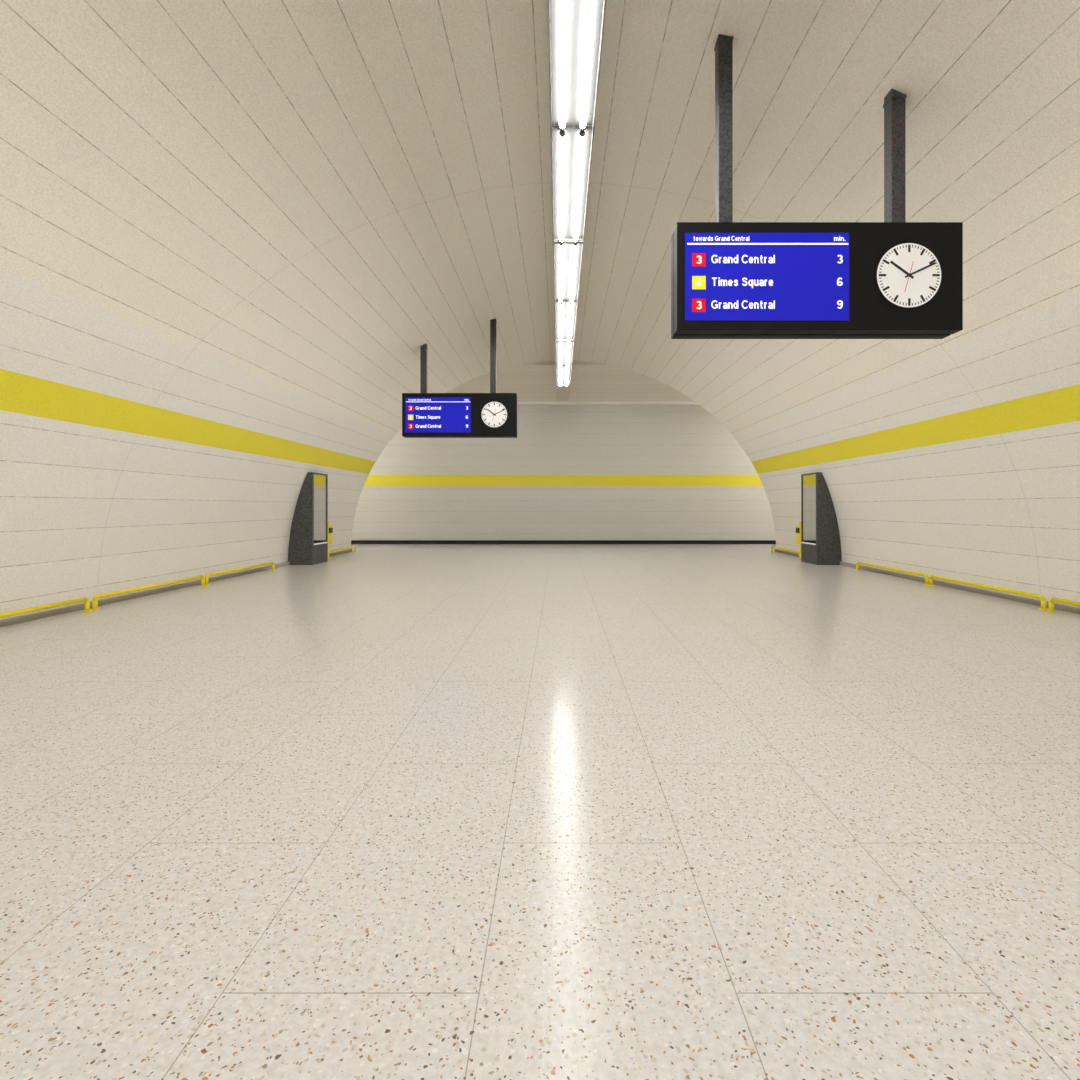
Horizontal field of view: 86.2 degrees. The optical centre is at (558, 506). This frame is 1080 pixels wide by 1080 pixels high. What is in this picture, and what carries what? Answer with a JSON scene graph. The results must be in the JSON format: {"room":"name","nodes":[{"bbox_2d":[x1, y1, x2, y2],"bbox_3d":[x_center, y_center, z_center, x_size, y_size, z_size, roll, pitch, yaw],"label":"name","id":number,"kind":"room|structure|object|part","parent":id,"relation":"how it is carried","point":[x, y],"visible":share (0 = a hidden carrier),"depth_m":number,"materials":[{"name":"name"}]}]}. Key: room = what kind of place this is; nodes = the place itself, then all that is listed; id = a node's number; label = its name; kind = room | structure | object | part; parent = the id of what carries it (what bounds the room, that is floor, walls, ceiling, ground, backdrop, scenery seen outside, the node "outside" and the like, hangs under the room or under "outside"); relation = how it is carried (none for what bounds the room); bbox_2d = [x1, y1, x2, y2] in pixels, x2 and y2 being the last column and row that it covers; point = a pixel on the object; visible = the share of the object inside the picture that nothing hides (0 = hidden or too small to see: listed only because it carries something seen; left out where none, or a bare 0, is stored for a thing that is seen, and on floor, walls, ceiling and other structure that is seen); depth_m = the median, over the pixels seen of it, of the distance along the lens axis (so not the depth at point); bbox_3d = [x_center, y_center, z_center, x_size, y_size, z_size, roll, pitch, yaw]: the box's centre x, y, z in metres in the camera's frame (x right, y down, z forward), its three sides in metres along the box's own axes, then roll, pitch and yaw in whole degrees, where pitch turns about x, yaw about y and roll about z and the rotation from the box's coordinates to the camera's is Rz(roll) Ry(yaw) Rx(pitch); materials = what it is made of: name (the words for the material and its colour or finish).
{"room":"metro station","nodes":[
{"label":"metro station","id":0,"kind":"room"},
{"bbox_2d":[0,266,393,618],"bbox_3d":[-5.448,-0.390,2.580,1.271,3.380,28.561,0,0,0],"label":"wall","id":1,"kind":"structure","parent":0,"point":[132,455],"depth_m":7.63,"materials":[{"name":"white tile"}]},
{"bbox_2d":[0,549,351,626],"bbox_3d":[-6.068,1.261,2.580,0.058,0.078,28.561,0,0,0],"label":"baseboard","id":2,"kind":"structure","parent":1,"relation":"attached to","point":[71,608],"depth_m":8.09,"materials":[{"name":"yellow metal"}]},
{"bbox_2d":[328,522,332,544],"bbox_3d":[-5.837,0.832,14.417,0.286,0.936,0.286,0,0,0],"label":"box","id":3,"kind":"object","parent":1,"relation":"attached to","point":[330,529],"visible":0.25,"depth_m":14.38,"materials":[{"name":"yellow paint"}]},
{"bbox_2d":[460,361,605,384],"bbox_3d":[0.130,-1.489,16.861,24.700,5.578,0.001,0,0,0],"label":"wall","id":4,"kind":"structure","parent":0,"point":[543,362],"depth_m":16.86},
{"bbox_2d":[0,544,1079,1079],"bbox_3d":[0.130,1.300,4.322,24.700,0.001,32.045,0,0,0],"label":"floor","id":5,"kind":"structure","parent":0,"point":[374,811],"depth_m":2.39,"materials":[{"name":"stone"}]},
{"bbox_2d":[0,597,91,617],"bbox_3d":[-5.876,1.208,6.084,0.098,0.183,2.308,0,0,0],"label":"guard rail","id":6,"kind":"object","parent":5,"relation":"on","point":[86,600],"visible":1,"depth_m":6.62,"materials":[{"name":"yellow metal"}]},
{"bbox_2d":[90,575,205,609],"bbox_3d":[-5.876,1.208,8.411,0.098,0.183,2.308,0,0,0],"label":"guard rail","id":7,"kind":"object","parent":5,"relation":"on","point":[96,597],"visible":1,"depth_m":8.06,"materials":[{"name":"yellow metal"}]},
{"bbox_2d":[205,562,275,584],"bbox_3d":[-5.876,1.208,10.738,0.098,0.183,2.334,0,0,0],"label":"guard rail","id":8,"kind":"object","parent":5,"relation":"on","point":[207,576],"visible":0.99,"depth_m":10.49,"materials":[{"name":"yellow metal"}]},
{"bbox_2d":[288,472,327,564],"bbox_3d":[-5.795,0.260,13.357,0.567,2.080,0.845,0,0,0],"label":"display case","id":9,"kind":"object","parent":5,"relation":"on","point":[308,540],"visible":1,"depth_m":12.94,"materials":[{"name":"stone"}]},
{"bbox_3d":[-5.545,0.059,13.370,0.009,1.599,0.741,0,0,0],"label":"mirror panel","id":10,"kind":"part","parent":9,"relation":"part of","materials":[{"name":"clear glass"}]},
{"bbox_2d":[328,546,355,557],"bbox_3d":[-5.876,1.208,15.665,0.098,0.183,2.048,0,0,0],"label":"guard rail","id":11,"kind":"object","parent":5,"relation":"on","point":[354,547],"visible":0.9,"depth_m":15.57,"materials":[{"name":"yellow metal"}]},
{"bbox_2d":[771,546,799,557],"bbox_3d":[6.136,1.208,15.665,0.098,0.183,2.048,0,0,0],"label":"guard rail","id":12,"kind":"object","parent":5,"relation":"on","point":[772,547],"visible":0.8,"depth_m":15.58,"materials":[{"name":"yellow metal"}]},
{"bbox_2d":[796,522,800,558],"bbox_3d":[6.097,0.832,14.417,0.286,0.936,0.286,0,0,0],"label":"box","id":13,"kind":"object","parent":5,"relation":"on","point":[798,527],"visible":0.37,"depth_m":14.41,"materials":[{"name":"yellow paint"}]},
{"bbox_2d":[801,472,841,564],"bbox_3d":[6.055,0.260,13.357,0.567,2.080,0.845,0,0,0],"label":"display case","id":14,"kind":"object","parent":5,"relation":"on","point":[820,535],"visible":1,"depth_m":12.94,"materials":[{"name":"stone"}]},
{"bbox_3d":[5.805,0.059,13.370,0.009,1.599,0.741,0,0,0],"label":"mirror panel","id":15,"kind":"part","parent":14,"relation":"part of","materials":[{"name":"clear glass"}]},
{"bbox_2d":[855,562,928,584],"bbox_3d":[6.136,1.208,10.738,0.098,0.183,2.334,0,0,0],"label":"guard rail","id":16,"kind":"object","parent":5,"relation":"on","point":[926,576],"visible":1,"depth_m":10.46,"materials":[{"name":"yellow metal"}]},
{"bbox_2d":[928,575,1048,609],"bbox_3d":[6.136,1.208,8.411,0.098,0.183,2.308,0,0,0],"label":"guard rail","id":17,"kind":"object","parent":5,"relation":"on","point":[1042,598],"visible":1,"depth_m":8.10,"materials":[{"name":"yellow metal"}]},
{"bbox_2d":[1046,597,1079,611],"bbox_3d":[6.136,1.208,6.084,0.098,0.183,2.308,0,0,0],"label":"guard rail","id":18,"kind":"object","parent":5,"relation":"on","point":[1052,600],"visible":1,"depth_m":7.07,"materials":[{"name":"yellow metal"}]},
{"bbox_2d":[0,0,1079,435],"bbox_3d":[0.130,-3.179,2.580,9.886,2.197,28.561,0,0,0],"label":"ceiling","id":19,"kind":"structure","parent":0,"point":[303,198],"depth_m":5.84,"materials":[{"name":"paint"}]},
{"bbox_2d":[402,319,516,437],"bbox_3d":[-2.163,-2.829,12.631,2.479,2.590,0.296,0,0,0],"label":"departure board","id":20,"kind":"object","parent":19,"relation":"hanging from","point":[492,414],"visible":1,"depth_m":12.51,"materials":[{"name":"metal"}]},
{"bbox_3d":[-2.163,-2.002,12.643,2.479,0.936,0.273,0,0,0],"label":"casing","id":21,"kind":"part","parent":20,"relation":"part of","materials":[{"name":"black metal"}]},
{"bbox_2d":[481,401,506,427],"bbox_3d":[-1.400,-2.002,12.496,0.565,0.565,0.027,0,0,0],"label":"clock","id":22,"kind":"object","parent":20,"relation":"on","point":[493,413],"depth_m":12.49,"materials":[{"name":"white plastic"}]},
{"bbox_2d":[547,0,606,398],"bbox_3d":[0.130,-3.947,4.290,0.429,0.608,31.928,0,0,0],"label":"ceiling light fixture","id":23,"kind":"object","parent":19,"relation":"attached to","point":[575,27],"depth_m":5.81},
{"bbox_2d":[671,34,962,338],"bbox_3d":[2.262,-2.853,5.125,2.479,2.638,0.296,0,0,0],"label":"departure board","id":24,"kind":"object","parent":19,"relation":"hanging from","point":[893,278],"visible":1,"depth_m":5.00,"materials":[{"name":"metal"}]},
{"bbox_3d":[2.262,-2.002,5.137,2.479,0.936,0.273,0,0,0],"label":"casing","id":25,"kind":"part","parent":24,"relation":"part of","materials":[{"name":"black metal"}]},
{"bbox_2d":[875,243,941,308],"bbox_3d":[3.025,-2.002,4.991,0.565,0.565,0.027,0,0,0],"label":"clock","id":26,"kind":"object","parent":24,"relation":"on","point":[907,275],"depth_m":4.98,"materials":[{"name":"white plastic"}]},
{"bbox_2d":[351,405,775,539],"bbox_3d":[0.130,-1.177,20.280,24.700,4.953,0.001,0,0,0],"label":"wall","id":27,"kind":"structure","parent":0,"point":[569,472],"depth_m":20.28,"materials":[{"name":"white tile"}]},
{"bbox_2d":[351,540,775,543],"bbox_3d":[0.130,1.235,20.247,24.700,0.130,0.065,0,0,0],"label":"baseboard","id":28,"kind":"structure","parent":27,"relation":"attached to","point":[352,541],"depth_m":20.21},
{"bbox_2d":[517,401,698,404],"bbox_3d":[0.130,-3.640,20.202,24.700,0.104,0.156,0,0,0],"label":"trim","id":29,"kind":"structure","parent":27,"relation":"attached to","point":[518,402],"depth_m":20.12,"materials":[{"name":"white ceramic"}]},
{"bbox_2d":[446,365,693,400],"bbox_3d":[0.130,-3.900,18.571,24.700,0.494,3.419,0,0,0],"label":"ceiling","id":30,"kind":"structure","parent":0,"point":[529,382],"depth_m":18.67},
{"bbox_2d":[733,294,1079,606],"bbox_3d":[5.708,-0.390,2.580,1.271,3.380,28.561,0,0,0],"label":"wall","id":31,"kind":"structure","parent":0,"point":[960,461],"depth_m":8.44,"materials":[{"name":"white tile"}]},
{"bbox_2d":[775,549,1079,613],"bbox_3d":[6.328,1.261,2.580,0.058,0.078,28.561,0,0,0],"label":"baseboard","id":32,"kind":"structure","parent":31,"relation":"attached to","point":[1062,607],"depth_m":8.85,"materials":[{"name":"yellow metal"}]}
]}

